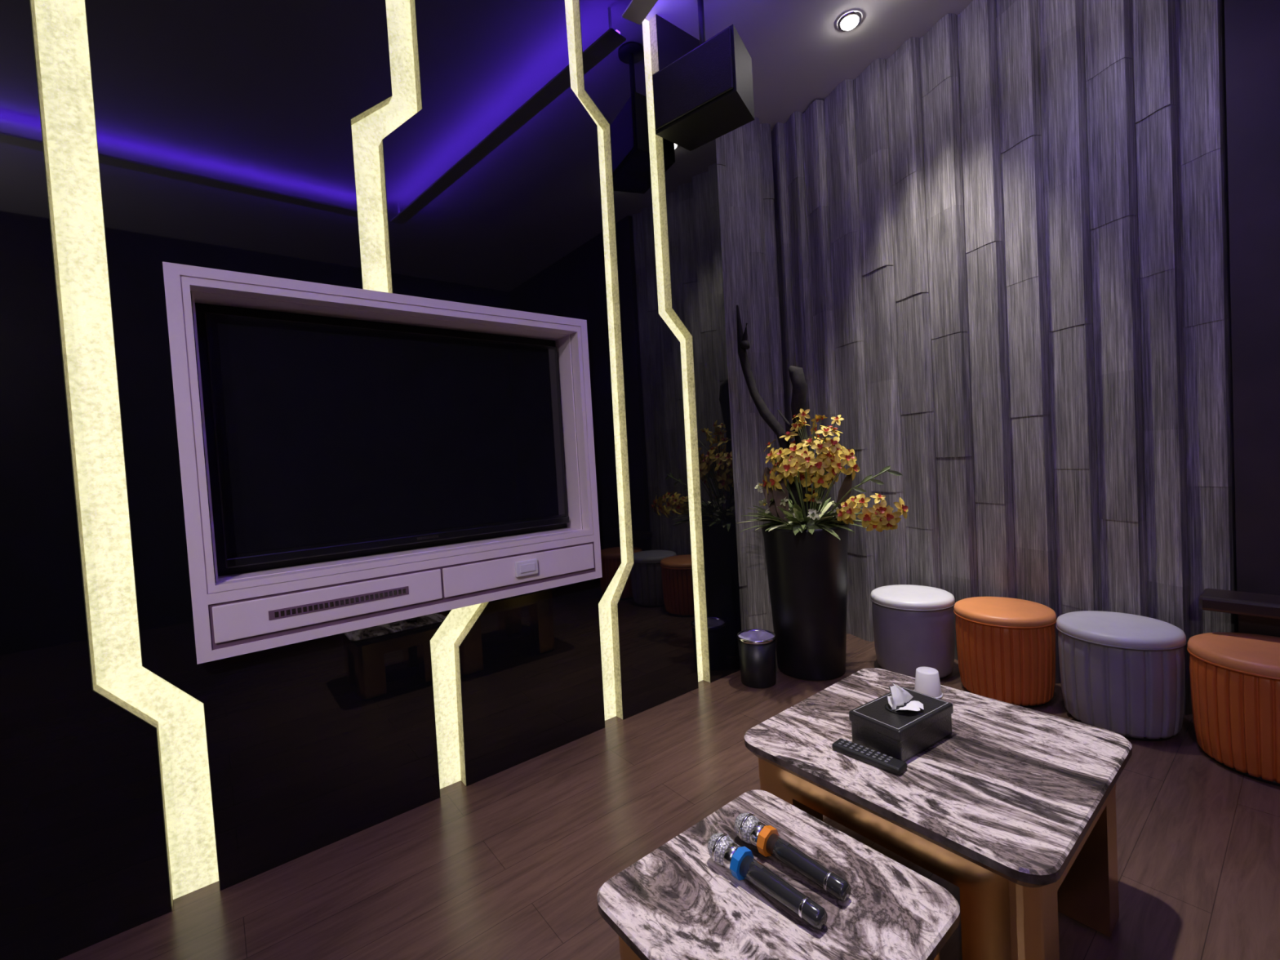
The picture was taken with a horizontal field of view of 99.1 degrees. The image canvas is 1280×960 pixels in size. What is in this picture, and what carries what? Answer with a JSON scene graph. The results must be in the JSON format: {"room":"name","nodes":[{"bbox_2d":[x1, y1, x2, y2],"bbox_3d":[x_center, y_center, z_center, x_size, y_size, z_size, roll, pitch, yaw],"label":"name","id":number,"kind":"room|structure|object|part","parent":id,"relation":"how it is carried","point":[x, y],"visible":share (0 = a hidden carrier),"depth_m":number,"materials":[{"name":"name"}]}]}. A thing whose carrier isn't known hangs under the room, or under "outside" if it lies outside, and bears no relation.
{"room":"entertainment venue","nodes":[
{"label":"entertainment venue","id":0,"kind":"room"},
{"bbox_2d":[192,314,215,830],"bbox_3d":[-1.122,-0.523,2.224,5.480,3.426,0.120,-5,2,-38],"label":"wall","id":1,"kind":"structure","parent":0,"point":[193,314],"depth_m":1.85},
{"bbox_2d":[0,0,741,959],"bbox_3d":[-1.369,-0.493,1.748,4.497,3.426,0.314,-5,2,-38],"label":"cladding","id":2,"kind":"object","parent":1,"relation":"attached to","point":[508,154],"visible":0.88,"depth_m":1.75,"materials":[{"name":"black glass"}]},
{"bbox_3d":[-2.328,-0.411,0.986,2.043,3.426,0.314,-5,2,-38],"label":"glass panel","id":3,"kind":"part","parent":2,"relation":"part of","materials":[{"name":"black glass"}]},
{"bbox_3d":[-1.184,-0.508,1.895,0.918,3.426,0.314,-5,2,-38],"label":"glass panel","id":4,"kind":"part","parent":2,"relation":"part of","materials":[{"name":"black glass"}]},
{"bbox_2d":[162,261,602,664],"bbox_3d":[-0.794,-0.086,2.023,1.395,1.130,0.212,-5,2,-38],"label":"frame","id":5,"kind":"object","parent":2,"relation":"attached to","point":[252,608],"visible":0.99,"depth_m":1.83,"materials":[{"name":"purple paint"}]},
{"bbox_3d":[-0.975,0.397,1.774,0.652,0.107,0.010,-5,2,-38],"label":"drawer","id":6,"kind":"part","parent":5,"relation":"part of","materials":[{"name":"purple paint"}]},
{"bbox_2d":[268,586,408,620],"bbox_3d":[-0.964,0.397,1.774,0.405,0.028,0.002,-5,2,-38],"label":"vent","id":7,"kind":"object","parent":5,"relation":"attached to","point":[347,601],"depth_m":1.76,"materials":[{"name":"black metal"}]},
{"bbox_2d":[204,312,568,568],"bbox_3d":[-0.838,-0.161,2.077,1.232,0.790,0.062,-5,2,-38],"label":"television","id":8,"kind":"object","parent":5,"relation":"attached to","point":[331,439],"visible":1,"depth_m":1.96,"materials":[{"name":"black glass"}]},
{"bbox_3d":[-0.722,0.299,1.978,1.330,0.030,0.006,-5,2,-38],"label":"rail","id":9,"kind":"part","parent":5,"relation":"part of","materials":[{"name":"purple paint"}]},
{"bbox_3d":[-0.719,0.374,1.983,1.330,0.145,0.001,-5,2,-38],"label":"groove panel","id":10,"kind":"part","parent":5,"relation":"part of","materials":[{"name":"purple wood"}]},
{"bbox_3d":[-0.459,0.353,2.183,0.652,0.107,0.010,-5,2,-38],"label":"drawer","id":11,"kind":"part","parent":5,"relation":"part of","materials":[{"name":"purple paint"}]},
{"bbox_2d":[514,558,537,577],"bbox_3d":[-0.452,0.350,2.171,0.095,0.060,0.018,-5,2,-38],"label":"switch","id":12,"kind":"object","parent":5,"relation":"attached to","point":[523,567],"depth_m":2.16,"materials":[{"name":"white plastic"}]},
{"bbox_3d":[-0.601,-0.558,2.359,0.941,3.426,0.314,-5,2,-38],"label":"glass panel","id":13,"kind":"part","parent":2,"relation":"part of","materials":[{"name":"black glass"}]},
{"bbox_3d":[-0.082,-0.602,2.772,0.501,3.426,0.314,-5,2,-38],"label":"glass panel","id":14,"kind":"part","parent":2,"relation":"part of","materials":[{"name":"black glass"}]},
{"bbox_3d":[0.235,-0.629,3.023,0.389,3.426,0.314,-5,2,-38],"label":"glass panel","id":15,"kind":"part","parent":2,"relation":"part of","materials":[{"name":"black glass"}]},
{"bbox_2d":[715,116,789,631],"bbox_3d":[0.642,-0.668,3.510,0.850,3.425,0.061,-5,2,-38],"label":"panelling","id":16,"kind":"object","parent":1,"relation":"attached to","point":[744,166],"visible":0.45,"depth_m":3.56,"materials":[{"name":"grey wood"}]},
{"bbox_2d":[57,631,1279,959],"bbox_3d":[0.414,1.215,0.398,5.680,0.100,4.916,-5,2,-38],"label":"floor","id":17,"kind":"structure","parent":0,"point":[513,863],"depth_m":1.63,"materials":[{"name":"brown wood"}]},
{"bbox_2d":[736,628,776,688],"bbox_3d":[0.621,0.944,2.886,0.206,0.252,0.206,-5,2,-38],"label":"waste bin","id":18,"kind":"object","parent":17,"relation":"on","point":[757,646],"visible":1,"depth_m":2.81,"materials":[{"name":"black metal"}]},
{"bbox_2d":[596,789,959,959],"bbox_3d":[0.264,0.977,1.060,0.520,0.350,0.505,-5,2,-38],"label":"side table","id":19,"kind":"object","parent":17,"relation":"on","point":[674,902],"visible":0.84,"depth_m":1.03,"materials":[{"name":"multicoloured stone"}]},
{"bbox_2d":[706,832,827,929],"bbox_3d":[0.238,0.772,1.064,0.058,0.060,0.264,-5,3,-40],"label":"microphone","id":20,"kind":"object","parent":19,"relation":"on","point":[723,851],"visible":1,"depth_m":1.05,"materials":[{"name":"black metal"}]},
{"bbox_2d":[753,861,764,869],"bbox_3d":[0.232,0.756,1.069,0.008,0.003,0.020,-5,5,-40],"label":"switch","id":21,"kind":"object","parent":20,"relation":"attached to","point":[761,867],"depth_m":1.07,"materials":[{"name":"black plastic"}]},
{"bbox_3d":[0.267,0.777,1.030,0.039,0.039,0.175,-5,5,-40],"label":"mic handle","id":22,"kind":"part","parent":20,"relation":"part of","materials":[{"name":"black metal"}]},
{"bbox_2d":[734,813,851,901],"bbox_3d":[0.307,0.766,1.125,0.061,0.060,0.264,-5,3,-42],"label":"microphone","id":23,"kind":"object","parent":19,"relation":"on","point":[749,829],"visible":1,"depth_m":1.11,"materials":[{"name":"black metal"}]},
{"bbox_2d":[778,839,789,846],"bbox_3d":[0.298,0.751,1.128,0.008,0.003,0.020,-5,5,-39],"label":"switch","id":24,"kind":"object","parent":23,"relation":"attached to","point":[781,841],"depth_m":1.13,"materials":[{"name":"black plastic"}]},
{"bbox_3d":[0.332,0.771,1.089,0.039,0.039,0.175,-5,5,-39],"label":"mic handle","id":25,"kind":"part","parent":23,"relation":"part of","materials":[{"name":"black metal"}]},
{"bbox_2d":[736,305,907,680],"bbox_3d":[0.887,0.002,2.894,0.718,2.100,0.894,-3,2,2],"label":"flower arrangement","id":26,"kind":"object","parent":17,"relation":"on","point":[806,550],"visible":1,"depth_m":2.85,"materials":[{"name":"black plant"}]},
{"bbox_3d":[0.926,0.645,3.010,0.460,0.805,0.460,-5,2,-38],"label":"planter","id":27,"kind":"part","parent":26,"relation":"part of","materials":[{"name":"black ceramic"}]},
{"bbox_2d":[870,584,955,679],"bbox_3d":[1.468,0.808,2.934,0.406,0.421,0.406,-5,2,-38],"label":"stool","id":28,"kind":"object","parent":17,"relation":"on","point":[913,625],"visible":0.97,"depth_m":2.78,"materials":[{"name":"grey leather"}]},
{"bbox_2d":[870,584,955,609],"bbox_3d":[1.457,0.624,2.928,0.404,0.052,0.404,-5,2,-38],"label":"seat cushion","id":29,"kind":"object","parent":28,"relation":"on","point":[897,597],"depth_m":2.84,"materials":[{"name":"white leather"}]},
{"bbox_2d":[744,667,1132,959],"bbox_3d":[0.755,0.886,1.416,0.690,0.450,0.700,-5,2,-38],"label":"marble coffee table","id":30,"kind":"object","parent":17,"relation":"on","point":[1015,808],"visible":0.9,"depth_m":1.23,"materials":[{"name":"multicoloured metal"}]},
{"bbox_3d":[0.402,0.957,1.462,0.125,0.323,0.125,-5,2,-38],"label":"leg","id":31,"kind":"part","parent":30,"relation":"part of","materials":[{"name":"brown metal"}]},
{"bbox_2d":[831,737,906,775],"bbox_3d":[0.551,0.665,1.318,0.044,0.020,0.170,-5,3,-40],"label":"remote control","id":32,"kind":"object","parent":30,"relation":"on","point":[888,763],"visible":1,"depth_m":1.30,"materials":[{"name":"plastic"}]},
{"bbox_2d":[848,683,953,761],"bbox_3d":[0.671,0.596,1.401,0.236,0.138,0.142,-5,2,-32],"label":"tissue box","id":33,"kind":"object","parent":30,"relation":"on","point":[901,723],"visible":0.97,"depth_m":1.36,"materials":[{"name":"black leather"}]},
{"bbox_2d":[913,666,942,698],"bbox_3d":[0.866,0.609,1.641,0.078,0.074,0.078,-5,2,-38],"label":"paper cup","id":34,"kind":"object","parent":30,"relation":"on","point":[927,682],"visible":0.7,"depth_m":1.62,"materials":[{"name":"white paper"}]},
{"bbox_3d":[0.721,0.951,1.060,0.125,0.323,0.125,-5,2,-38],"label":"leg","id":35,"kind":"part","parent":30,"relation":"part of","materials":[{"name":"brown metal"}]},
{"bbox_3d":[1.114,0.918,1.373,0.125,0.323,0.125,-5,2,-38],"label":"leg","id":36,"kind":"part","parent":30,"relation":"part of","materials":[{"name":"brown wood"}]},
{"bbox_2d":[953,596,1056,707],"bbox_3d":[1.735,0.804,2.597,0.406,0.421,0.406,-5,2,-38],"label":"stool","id":37,"kind":"object","parent":17,"relation":"on","point":[1006,646],"visible":0.99,"depth_m":2.45,"materials":[{"name":"orange leather"}]},
{"bbox_2d":[954,596,1056,626],"bbox_3d":[1.724,0.620,2.591,0.404,0.052,0.404,-5,2,-38],"label":"seat cushion","id":38,"kind":"object","parent":37,"relation":"on","point":[978,611],"depth_m":2.51,"materials":[{"name":"orange leather"}]},
{"bbox_2d":[1056,610,1186,741],"bbox_3d":[1.997,0.799,2.276,0.406,0.421,0.406,-5,2,-38],"label":"stool","id":39,"kind":"object","parent":17,"relation":"on","point":[1123,674],"visible":0.99,"depth_m":2.13,"materials":[{"name":"grey leather"}]},
{"bbox_2d":[1056,610,1186,648],"bbox_3d":[1.986,0.615,2.269,0.404,0.052,0.404,-5,2,-38],"label":"seat cushion","id":40,"kind":"object","parent":39,"relation":"on","point":[1097,629],"depth_m":2.19,"materials":[{"name":"grey leather"}]},
{"bbox_2d":[1186,631,1279,786],"bbox_3d":[2.224,0.798,1.926,0.406,0.421,0.406,-5,2,-38],"label":"stool","id":41,"kind":"object","parent":17,"relation":"on","point":[1235,677],"visible":1,"depth_m":1.88,"materials":[{"name":"orange leather"}]},
{"bbox_2d":[1187,631,1279,678],"bbox_3d":[2.213,0.614,1.920,0.404,0.052,0.404,-5,2,-38],"label":"seat cushion","id":42,"kind":"object","parent":41,"relation":"on","point":[1246,655],"depth_m":1.91,"materials":[{"name":"orange leather"}]},
{"bbox_2d":[1198,588,1279,637],"bbox_3d":[2.685,0.712,1.594,0.179,0.560,1.455,-5,2,-38],"label":"bench","id":43,"kind":"object","parent":17,"relation":"on","point":[1258,613],"visible":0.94,"depth_m":2.05,"materials":[{"name":"black wood"}]},
{"bbox_3d":[2.670,0.460,1.585,0.178,0.055,1.455,-5,2,-38],"label":"shelf","id":44,"kind":"part","parent":43,"relation":"part of","materials":[{"name":"black wood"}]},
{"bbox_2d":[644,0,973,132],"bbox_3d":[0.209,-2.303,0.280,5.680,0.100,4.916,-5,2,-38],"label":"ceiling","id":45,"kind":"structure","parent":0,"point":[798,51],"depth_m":2.91,"materials":[{"name":"paint"}]},
{"bbox_2d":[652,0,754,151],"bbox_3d":[0.298,-2.002,2.557,0.440,0.660,0.254,-2,2,40],"label":"ceiling speaker","id":46,"kind":"object","parent":45,"relation":"hanging from","point":[706,94],"depth_m":2.48},
{"bbox_2d":[837,10,862,31],"bbox_3d":[1.091,-2.373,2.835,0.120,0.032,0.120,-5,2,-38],"label":"recessed light","id":47,"kind":"object","parent":45,"relation":"in","point":[850,20],"visible":1,"depth_m":2.81,"materials":[{"name":"silver metal"}]},
{"bbox_2d":[1224,0,1279,632],"bbox_3d":[3.077,-0.733,1.164,0.090,3.426,2.465,-5,2,-38],"label":"wall","id":48,"kind":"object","parent":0,"point":[1251,27],"depth_m":2.05,"materials":[{"name":"grey"}]},
{"bbox_3d":[2.483,-0.728,2.065,0.100,3.426,4.856,-5,2,-38],"label":"wall","id":49,"kind":"structure","parent":0,"visible":0},
{"bbox_2d":[770,0,1238,715],"bbox_3d":[1.652,-0.710,2.981,0.062,3.425,2.144,-5,2,-38],"label":"panelling","id":50,"kind":"object","parent":49,"relation":"attached to","point":[1002,242],"visible":0.75,"depth_m":2.64,"materials":[{"name":"grey wood"}]},
{"bbox_3d":[0.633,-2.240,1.429,0.336,0.150,2.516,-5,2,-38],"label":"hanger","id":51,"kind":"object","parent":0,"visible":0},
{"bbox_2d":[622,0,657,24],"bbox_3d":[0.637,-2.161,1.432,0.100,0.010,2.632,-4,2,-31],"label":"cove lip","id":52,"kind":"object","parent":51,"relation":"attached to","point":[637,11],"visible":1,"depth_m":2.50,"materials":[{"name":"grey paint"}]}
]}

